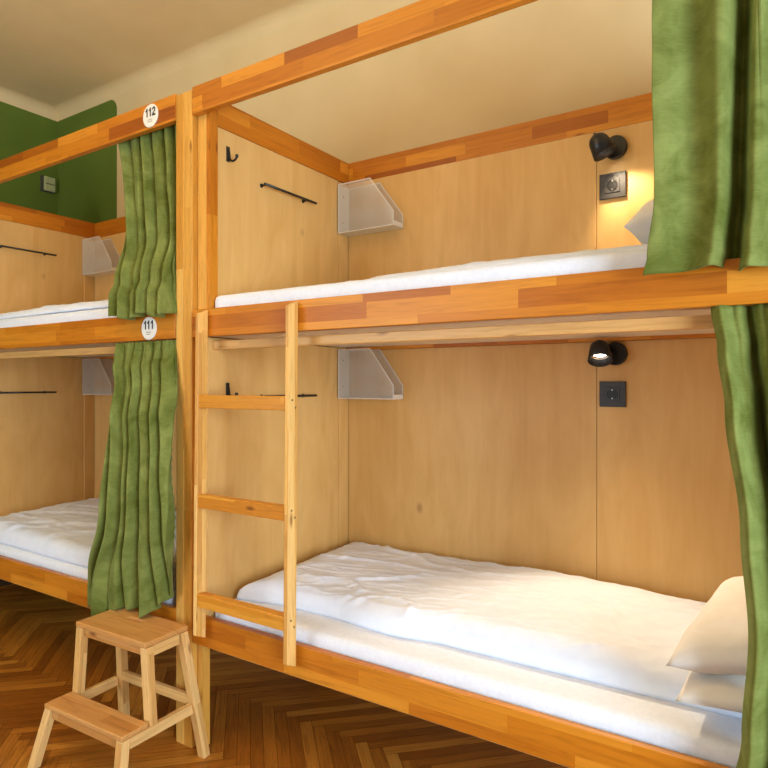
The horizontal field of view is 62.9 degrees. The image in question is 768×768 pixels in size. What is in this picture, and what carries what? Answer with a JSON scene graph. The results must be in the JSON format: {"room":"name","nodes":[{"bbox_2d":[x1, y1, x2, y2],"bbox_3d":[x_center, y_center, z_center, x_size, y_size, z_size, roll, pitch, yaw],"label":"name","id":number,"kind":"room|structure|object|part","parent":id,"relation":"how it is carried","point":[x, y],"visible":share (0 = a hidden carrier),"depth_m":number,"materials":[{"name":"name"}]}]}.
{"room":"dormitory","nodes":[
{"label":"dormitory","id":0,"kind":"room"},
{"bbox_2d":[0,86,56,214],"bbox_3d":[-3.690,-0.320,2.844,0.175,3.460,4.700,0,0,33],"label":"wall","id":1,"kind":"structure","parent":0,"point":[26,122],"depth_m":4.52,"materials":[{"name":"green paint"}]},
{"bbox_2d":[0,579,11,585],"bbox_3d":[-3.700,1.339,2.790,0.014,0.139,4.599,0,0,33],"label":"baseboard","id":2,"kind":"structure","parent":1,"relation":"attached to","point":[2,582],"depth_m":4.39,"materials":[{"name":"brown wood"}]},
{"bbox_2d":[40,175,54,193],"bbox_3d":[-2.487,-1.479,4.650,0.033,0.118,0.104,0,0,33],"label":"thermostat","id":3,"kind":"object","parent":1,"relation":"attached to","point":[47,184],"visible":1,"depth_m":4.63,"materials":[{"name":"grey plastic"}]},
{"bbox_2d":[0,0,294,104],"bbox_3d":[-1.076,-2.100,1.154,6.400,0.100,4.700,0,0,33],"label":"ceiling","id":4,"kind":"structure","parent":0,"point":[52,52],"depth_m":3.67,"materials":[{"name":"beige paint"}]},
{"bbox_2d":[0,583,568,767],"bbox_3d":[-1.064,1.440,1.099,6.320,0.060,4.620,0,0,33],"label":"floor","id":5,"kind":"structure","parent":0,"point":[261,716],"depth_m":2.64,"materials":[{"name":"brown wood"}]},
{"bbox_2d":[27,608,209,767],"bbox_3d":[-0.980,1.160,2.343,0.514,0.500,0.423,0,0,33],"label":"step stool","id":6,"kind":"object","parent":5,"relation":"on","point":[148,635],"visible":1,"depth_m":2.32,"materials":[{"name":"brown wood"}]},
{"bbox_3d":[-1.261,1.305,2.320,0.101,0.210,0.044,0,0,-22],"label":"leg","id":7,"kind":"part","parent":6,"relation":"part of","materials":[{"name":"brown wood"}]},
{"bbox_3d":[-1.170,1.065,2.422,0.058,0.268,0.037,0,0,33],"label":"leg","id":8,"kind":"part","parent":6,"relation":"part of","materials":[{"name":"brown wood"}]},
{"bbox_3d":[-1.164,1.219,2.466,0.021,0.038,0.272,0,0,29],"label":"rail","id":9,"kind":"part","parent":6,"relation":"part of","materials":[{"name":"brown wood"}]},
{"bbox_3d":[-0.878,1.305,2.093,0.044,0.210,0.101,0,0,-7],"label":"leg","id":10,"kind":"part","parent":6,"relation":"part of","materials":[{"name":"brown wood"}]},
{"bbox_3d":[-1.075,1.171,2.582,0.045,0.479,0.120,0,0,-10],"label":"leg","id":11,"kind":"part","parent":6,"relation":"part of","materials":[{"name":"brown wood"}]},
{"bbox_3d":[-0.832,1.065,2.221,0.058,0.268,0.035,0,0,33],"label":"leg","id":12,"kind":"part","parent":6,"relation":"part of","materials":[{"name":"brown wood"}]},
{"bbox_3d":[-0.796,1.219,2.247,0.021,0.038,0.272,0,0,32],"label":"rail","id":13,"kind":"part","parent":6,"relation":"part of","materials":[{"name":"brown wood"}]},
{"bbox_3d":[-0.722,1.171,2.372,0.125,0.479,0.045,0,0,-15],"label":"leg","id":14,"kind":"part","parent":6,"relation":"part of","materials":[{"name":"brown wood"}]},
{"bbox_2d":[0,93,318,744],"bbox_3d":[-1.436,0.132,3.440,2.171,2.556,0.952,0,0,33],"label":"bunk bed","id":15,"kind":"object","parent":5,"relation":"on","point":[53,445],"visible":0.35,"depth_m":3.91,"materials":[{"name":"brown wood"}]},
{"bbox_2d":[0,245,56,255],"bbox_3d":[-2.240,-0.838,3.956,0.035,0.018,0.342,0,0,33],"label":"bar","id":16,"kind":"object","parent":15,"relation":"attached to","point":[1,246],"visible":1,"depth_m":3.94,"materials":[{"name":"black metal"}]},
{"bbox_2d":[0,391,56,393],"bbox_3d":[-2.240,0.053,3.956,0.035,0.018,0.342,0,0,33],"label":"bar","id":17,"kind":"object","parent":15,"relation":"attached to","point":[44,392],"visible":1,"depth_m":3.96,"materials":[{"name":"black metal"}]},
{"bbox_3d":[-2.269,-0.603,3.961,0.018,0.803,0.784,0,0,33],"label":"panel","id":18,"kind":"part","parent":15,"relation":"part of","materials":[{"name":"brown wood"}]},
{"bbox_3d":[-2.281,0.410,3.943,0.018,1.179,0.826,0,0,33],"label":"panel","id":19,"kind":"part","parent":15,"relation":"part of","materials":[{"name":"brown wood"}]},
{"bbox_3d":[-2.240,-1.058,4.000,0.024,0.107,0.883,0,0,33],"label":"rail","id":20,"kind":"part","parent":15,"relation":"part of","materials":[{"name":"brown wood"}]},
{"bbox_2d":[0,308,116,327],"bbox_3d":[-1.440,-0.270,3.431,1.923,0.145,0.866,0,0,33],"label":"mattress","id":21,"kind":"object","parent":15,"relation":"on","point":[95,313],"visible":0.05,"depth_m":3.00,"materials":[{"name":"white fabric"}]},
{"bbox_2d":[0,300,107,319],"bbox_3d":[-1.439,-0.378,3.436,1.875,0.065,0.838,0,0,33],"label":"duvet","id":22,"kind":"object","parent":21,"relation":"on","point":[63,308],"visible":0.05,"depth_m":3.05,"materials":[{"name":"white fabric"}]},
{"bbox_3d":[-2.053,0.000,4.332,0.071,2.000,0.073,0,0,33],"label":"post","id":23,"kind":"part","parent":15,"relation":"part of","materials":[{"name":"brown wood"}]},
{"bbox_2d":[0,543,175,605],"bbox_3d":[-1.440,0.906,3.431,1.922,0.118,0.866,0,0,33],"label":"mattress","id":24,"kind":"object","parent":15,"relation":"on","point":[74,570],"visible":0.07,"depth_m":3.05,"materials":[{"name":"white fabric"}]},
{"bbox_2d":[0,498,175,588],"bbox_3d":[-1.439,0.795,3.436,1.875,0.103,0.838,0,0,33],"label":"duvet","id":25,"kind":"object","parent":24,"relation":"on","point":[65,532],"visible":0.33,"depth_m":3.30,"materials":[{"name":"white fabric"}]},
{"bbox_3d":[-1.687,0.943,3.051,2.072,0.110,0.026,0,0,33],"label":"rail","id":26,"kind":"part","parent":15,"relation":"part of","materials":[{"name":"brown wood"}]},
{"bbox_3d":[-1.687,-0.233,3.051,2.072,0.106,0.026,0,0,33],"label":"rail","id":27,"kind":"part","parent":15,"relation":"part of","materials":[{"name":"brown wood"}]},
{"bbox_3d":[-1.687,-1.093,3.051,2.072,0.106,0.026,0,0,33],"label":"rail","id":28,"kind":"part","parent":15,"relation":"part of","materials":[{"name":"brown wood"}]},
{"bbox_2d":[82,358,113,394],"bbox_3d":[-1.891,-0.049,4.217,0.322,0.242,0.088,0,0,33],"label":"shelf","id":29,"kind":"object","parent":15,"relation":"attached to","point":[89,375],"visible":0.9,"depth_m":4.25,"materials":[{"name":"white metal"}]},
{"bbox_3d":[-2.025,-0.050,4.304,0.002,0.240,0.081,0,0,33],"label":"plate","id":30,"kind":"part","parent":29,"relation":"part of","materials":[{"name":"white metal"}]},
{"bbox_3d":[-1.868,-0.049,4.252,0.322,0.242,0.002,0,0,33],"label":"edge trim","id":31,"kind":"part","parent":29,"relation":"part of","materials":[{"name":"white metal"}]},
{"bbox_3d":[-1.867,-0.049,4.253,0.322,0.242,0.002,0,0,33],"label":"plate","id":32,"kind":"part","parent":29,"relation":"part of","materials":[{"name":"white metal"}]},
{"bbox_2d":[82,236,119,276],"bbox_3d":[-1.891,-0.861,4.217,0.322,0.242,0.088,0,0,33],"label":"shelf","id":33,"kind":"object","parent":15,"relation":"attached to","point":[89,266],"visible":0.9,"depth_m":4.24,"materials":[{"name":"white metal"}]},
{"bbox_3d":[-2.025,-0.862,4.304,0.002,0.240,0.081,0,0,33],"label":"plate","id":34,"kind":"part","parent":33,"relation":"part of","materials":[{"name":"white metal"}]},
{"bbox_3d":[-1.913,-0.861,4.183,0.322,0.242,0.002,0,0,33],"label":"plate","id":35,"kind":"part","parent":33,"relation":"part of","materials":[{"name":"white metal"}]},
{"bbox_3d":[-1.890,-0.741,4.218,0.322,0.002,0.083,0,0,33],"label":"plate","id":36,"kind":"part","parent":33,"relation":"part of","materials":[{"name":"white metal"}]},
{"bbox_3d":[-1.867,-0.861,4.253,0.322,0.242,0.002,0,0,33],"label":"plate","id":37,"kind":"part","parent":33,"relation":"part of","materials":[{"name":"white metal"}]},
{"bbox_3d":[-1.868,-0.861,4.252,0.322,0.242,0.002,0,0,33],"label":"edge trim","id":38,"kind":"part","parent":33,"relation":"part of","materials":[{"name":"white metal"}]},
{"bbox_3d":[-1.198,-0.199,3.809,1.934,0.062,0.021,0,0,33],"label":"rail","id":39,"kind":"part","parent":15,"relation":"part of","materials":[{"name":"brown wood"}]},
{"bbox_3d":[-1.487,-0.587,4.017,1.222,0.835,0.012,0,0,33],"label":"panel","id":40,"kind":"part","parent":15,"relation":"part of","materials":[{"name":"brown wood"}]},
{"bbox_3d":[-1.184,-1.058,3.830,1.934,0.106,0.024,0,0,33],"label":"rail","id":41,"kind":"part","parent":15,"relation":"part of","materials":[{"name":"brown wood"}]},
{"bbox_2d":[87,340,177,617],"bbox_3d":[-1.030,0.396,2.547,0.562,1.141,0.156,0,0,33],"label":"curtain","id":42,"kind":"object","parent":15,"relation":"hanging from","point":[130,562],"visible":1,"depth_m":2.49,"materials":[{"name":"green fabric"}]},
{"bbox_3d":[-1.487,0.415,4.017,1.222,1.165,0.012,0,0,33],"label":"panel","id":43,"kind":"part","parent":15,"relation":"part of","materials":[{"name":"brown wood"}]},
{"bbox_2d":[108,124,176,320],"bbox_3d":[-0.994,-0.686,2.603,0.446,0.848,0.167,0,0,33],"label":"curtain","id":44,"kind":"object","parent":15,"relation":"hanging from","point":[145,273],"visible":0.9,"depth_m":2.60,"materials":[{"name":"green fabric"}]},
{"bbox_2d":[142,317,156,339],"bbox_3d":[-0.959,-0.227,2.562,0.094,0.094,0.004,0,0,33],"label":"number plate","id":45,"kind":"object","parent":15,"relation":"attached to","point":[149,327],"visible":1,"depth_m":2.56,"materials":[{"name":"white plastic"}]},
{"bbox_2d":[143,104,157,127],"bbox_3d":[-0.951,-1.092,2.556,0.094,0.094,0.004,0,0,33],"label":"number plate","id":46,"kind":"object","parent":15,"relation":"attached to","point":[150,116],"visible":1,"depth_m":2.55,"materials":[{"name":"white plastic"}]},
{"bbox_3d":[-0.782,0.136,2.494,0.046,2.548,0.070,0,0,33],"label":"post","id":47,"kind":"part","parent":15,"relation":"part of","materials":[{"name":"brown wood"}]},
{"bbox_3d":[-0.600,-0.603,2.929,0.024,0.803,0.704,0,0,33],"label":"panel","id":48,"kind":"part","parent":15,"relation":"part of","materials":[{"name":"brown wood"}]},
{"bbox_2d":[184,0,767,767],"bbox_3d":[0.387,0.132,2.261,2.171,2.556,0.952,0,0,33],"label":"bunk bed","id":49,"kind":"object","parent":5,"relation":"on","point":[507,454],"visible":0.73,"depth_m":2.51,"materials":[{"name":"brown wood"}]},
{"bbox_3d":[-0.744,0.136,2.469,0.046,2.548,0.070,0,0,33],"label":"post","id":50,"kind":"part","parent":49,"relation":"part of","materials":[{"name":"brown wood"}]},
{"bbox_3d":[-0.696,-0.661,2.451,0.052,0.918,0.040,0,0,33],"label":"post","id":51,"kind":"part","parent":49,"relation":"part of","materials":[{"name":"brown wood"}]},
{"bbox_3d":[-0.705,0.604,2.455,0.033,1.612,0.036,0,0,33],"label":"post","id":52,"kind":"part","parent":49,"relation":"part of","materials":[{"name":"brown wood"}]},
{"bbox_2d":[226,383,237,394],"bbox_3d":[-0.599,0.027,2.479,0.055,0.064,0.016,0,0,30],"label":"wall hook","id":53,"kind":"object","parent":49,"relation":"attached to","point":[227,384],"visible":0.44,"depth_m":2.48,"materials":[{"name":"black metal"}]},
{"bbox_3d":[-0.620,0.025,2.490,0.006,0.060,0.016,0,0,33],"label":"plate","id":54,"kind":"part","parent":53,"relation":"part of","materials":[{"name":"black metal"}]},
{"bbox_2d":[226,146,238,161],"bbox_3d":[-0.598,-0.910,2.480,0.055,0.064,0.016,0,0,30],"label":"wall hook","id":55,"kind":"object","parent":49,"relation":"attached to","point":[228,155],"visible":1,"depth_m":2.49,"materials":[{"name":"black metal"}]},
{"bbox_3d":[-0.619,-0.912,2.492,0.006,0.060,0.016,0,0,33],"label":"plate","id":56,"kind":"part","parent":55,"relation":"part of","materials":[{"name":"black metal"}]},
{"bbox_2d":[193,302,297,666],"bbox_3d":[-0.499,0.338,2.231,0.465,1.233,0.058,0,0,33],"label":"ladder","id":57,"kind":"object","parent":49,"relation":"attached to","point":[285,621],"visible":1,"depth_m":2.18,"materials":[{"name":"brown wood"}]},
{"bbox_3d":[-0.457,0.410,2.764,0.018,1.179,0.826,0,0,33],"label":"panel","id":58,"kind":"part","parent":49,"relation":"part of","materials":[{"name":"brown wood"}]},
{"bbox_3d":[-0.446,-0.603,2.782,0.018,0.803,0.784,0,0,33],"label":"panel","id":59,"kind":"part","parent":49,"relation":"part of","materials":[{"name":"brown wood"}]},
{"bbox_3d":[-0.417,-1.058,2.822,0.024,0.107,0.883,0,0,33],"label":"rail","id":60,"kind":"part","parent":49,"relation":"part of","materials":[{"name":"brown wood"}]},
{"bbox_2d":[260,182,316,204],"bbox_3d":[-0.417,-0.838,2.777,0.036,0.018,0.342,0,0,33],"label":"bar","id":61,"kind":"object","parent":49,"relation":"attached to","point":[264,184],"visible":1,"depth_m":2.75,"materials":[{"name":"black metal"}]},
{"bbox_2d":[260,394,316,396],"bbox_3d":[-0.417,0.053,2.777,0.036,0.018,0.342,0,0,33],"label":"bar","id":62,"kind":"object","parent":49,"relation":"attached to","point":[302,395],"visible":0.64,"depth_m":2.84,"materials":[{"name":"black metal"}]},
{"bbox_3d":[-0.230,0.000,3.154,0.071,2.000,0.073,0,0,33],"label":"post","id":63,"kind":"part","parent":49,"relation":"part of","materials":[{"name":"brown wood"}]},
{"bbox_3d":[0.136,-1.093,1.872,2.072,0.106,0.026,0,0,33],"label":"rail","id":64,"kind":"part","parent":49,"relation":"part of","materials":[{"name":"brown wood"}]},
{"bbox_2d":[338,178,402,236],"bbox_3d":[-0.068,-0.861,3.039,0.322,0.242,0.088,0,0,33],"label":"shelf","id":65,"kind":"object","parent":49,"relation":"attached to","point":[345,197],"visible":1,"depth_m":3.04,"materials":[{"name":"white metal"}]},
{"bbox_3d":[-0.202,-0.862,3.126,0.002,0.240,0.081,0,0,33],"label":"plate","id":66,"kind":"part","parent":65,"relation":"part of","materials":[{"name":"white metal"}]},
{"bbox_3d":[-0.067,-0.741,3.039,0.322,0.002,0.083,0,0,33],"label":"plate","id":67,"kind":"part","parent":65,"relation":"part of","materials":[{"name":"white metal"}]},
{"bbox_2d":[338,348,402,399],"bbox_3d":[-0.068,-0.049,3.039,0.322,0.242,0.088,0,0,33],"label":"shelf","id":68,"kind":"object","parent":49,"relation":"attached to","point":[347,358],"visible":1,"depth_m":3.05,"materials":[{"name":"white metal"}]},
{"bbox_3d":[-0.202,-0.050,3.126,0.002,0.240,0.081,0,0,33],"label":"plate","id":69,"kind":"part","parent":68,"relation":"part of","materials":[{"name":"white metal"}]},
{"bbox_2d":[215,249,646,307],"bbox_3d":[0.383,-0.270,2.252,1.923,0.144,0.866,0,0,33],"label":"mattress","id":70,"kind":"object","parent":49,"relation":"on","point":[634,258],"visible":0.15,"depth_m":1.86,"materials":[{"name":"white fabric"}]},
{"bbox_2d":[346,244,647,281],"bbox_3d":[0.410,-0.379,2.288,1.885,0.068,0.758,0,0,33],"label":"duvet","id":71,"kind":"object","parent":70,"relation":"on","point":[643,246],"visible":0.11,"depth_m":1.89,"materials":[{"name":"white fabric"}]},
{"bbox_2d":[624,199,653,243],"bbox_3d":[1.046,-0.495,1.830,0.568,0.238,0.600,0,0,29],"label":"pillow","id":72,"kind":"object","parent":71,"relation":"on","point":[639,225],"visible":0.04,"depth_m":1.70,"materials":[{"name":"beige fabric"}]},
{"bbox_3d":[0.136,0.943,1.872,2.072,0.110,0.026,0,0,33],"label":"rail","id":73,"kind":"part","parent":49,"relation":"part of","materials":[{"name":"brown wood"}]},
{"bbox_3d":[0.337,-0.587,2.838,1.222,0.835,0.012,0,0,33],"label":"panel","id":74,"kind":"part","parent":49,"relation":"part of","materials":[{"name":"brown wood"}]},
{"bbox_3d":[0.337,0.415,2.838,1.222,1.165,0.012,0,0,33],"label":"panel","id":75,"kind":"part","parent":49,"relation":"part of","materials":[{"name":"brown wood"}]},
{"bbox_2d":[215,598,741,767],"bbox_3d":[0.383,0.906,2.252,1.922,0.118,0.866,0,0,33],"label":"mattress","id":76,"kind":"object","parent":49,"relation":"on","point":[710,736],"visible":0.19,"depth_m":1.76,"materials":[{"name":"white fabric"}]},
{"bbox_2d":[237,542,741,718],"bbox_3d":[0.400,0.798,2.294,1.909,0.097,0.758,0,0,33],"label":"duvet","id":77,"kind":"object","parent":76,"relation":"on","point":[614,635],"visible":0.89,"depth_m":2.16,"materials":[{"name":"white fabric"}]},
{"bbox_2d":[675,671,745,712],"bbox_3d":[1.037,0.735,1.687,0.374,0.087,0.676,0,0,33],"label":"pillow","id":78,"kind":"object","parent":77,"relation":"on","point":[725,692],"visible":0.2,"depth_m":1.50,"materials":[{"name":"beige fabric"}]},
{"bbox_2d":[666,576,747,675],"bbox_3d":[1.048,0.626,1.680,0.379,0.188,0.682,0,0,39],"label":"pillow","id":79,"kind":"object","parent":78,"relation":"on","point":[716,641],"visible":0.67,"depth_m":1.53,"materials":[{"name":"beige fabric"}]},
{"bbox_3d":[0.136,-0.233,1.872,2.072,0.106,0.026,0,0,33],"label":"rail","id":80,"kind":"part","parent":49,"relation":"part of","materials":[{"name":"brown wood"}]},
{"bbox_3d":[0.639,-1.058,2.651,1.934,0.106,0.024,0,0,33],"label":"rail","id":81,"kind":"part","parent":49,"relation":"part of","materials":[{"name":"brown wood"}]},
{"bbox_3d":[0.625,-0.199,2.630,1.934,0.062,0.021,0,0,33],"label":"rail","id":82,"kind":"part","parent":49,"relation":"part of","materials":[{"name":"brown wood"}]},
{"bbox_2d":[588,340,627,366],"bbox_3d":[0.853,-0.119,2.419,0.168,0.106,0.097,0,0,-37],"label":"reading lamp","id":83,"kind":"object","parent":49,"relation":"attached to","point":[601,353],"visible":1,"depth_m":2.42,"materials":[{"name":"black metal"}]},
{"bbox_3d":[0.828,-0.118,2.400,0.091,0.104,0.102,0,0,33],"label":"lamp shade","id":84,"kind":"part","parent":83,"relation":"part of","materials":[{"name":"black metal"}]},
{"bbox_2d":[589,132,627,161],"bbox_3d":[0.861,-0.915,2.423,0.146,0.109,0.102,0,0,-41],"label":"reading lamp","id":85,"kind":"object","parent":49,"relation":"attached to","point":[601,146],"visible":1,"depth_m":2.42,"materials":[{"name":"black metal"}]},
{"bbox_2d":[599,381,625,406],"bbox_3d":[0.895,0.040,2.461,0.100,0.100,0.014,0,0,33],"label":"wall socket","id":86,"kind":"object","parent":49,"relation":"attached to","point":[611,393],"visible":1,"depth_m":2.46,"materials":[{"name":"grey plastic"}]},
{"bbox_2d":[599,170,625,199],"bbox_3d":[0.895,-0.778,2.461,0.100,0.100,0.014,0,0,33],"label":"wall socket","id":87,"kind":"object","parent":49,"relation":"attached to","point":[611,185],"visible":1,"depth_m":2.46,"materials":[{"name":"grey plastic"}]},
{"bbox_3d":[1.149,-0.587,2.313,0.710,0.835,0.012,0,0,33],"label":"panel","id":88,"kind":"part","parent":49,"relation":"part of","materials":[{"name":"brown wood"}]},
{"bbox_3d":[1.149,0.415,2.313,0.710,1.165,0.012,0,0,33],"label":"panel","id":89,"kind":"part","parent":49,"relation":"part of","materials":[{"name":"brown wood"}]},
{"bbox_2d":[643,0,767,274],"bbox_3d":[0.836,-0.672,1.435,0.423,0.836,0.210,0,0,33],"label":"curtain","id":90,"kind":"object","parent":49,"relation":"hanging from","point":[710,57],"visible":1,"depth_m":1.45,"materials":[{"name":"green fabric"}]},
{"bbox_2d":[711,304,767,767],"bbox_3d":[0.865,0.415,1.360,0.292,1.190,0.157,0,0,33],"label":"curtain","id":91,"kind":"object","parent":49,"relation":"hanging from","point":[741,331],"visible":1,"depth_m":1.37,"materials":[{"name":"green fabric"}]},
{"bbox_2d":[53,0,696,356],"bbox_3d":[0.152,-0.320,3.054,6.400,3.460,0.175,0,0,33],"label":"wall","id":92,"kind":"structure","parent":0,"point":[539,59],"depth_m":3.09,"materials":[{"name":"beige paint"}]}
]}

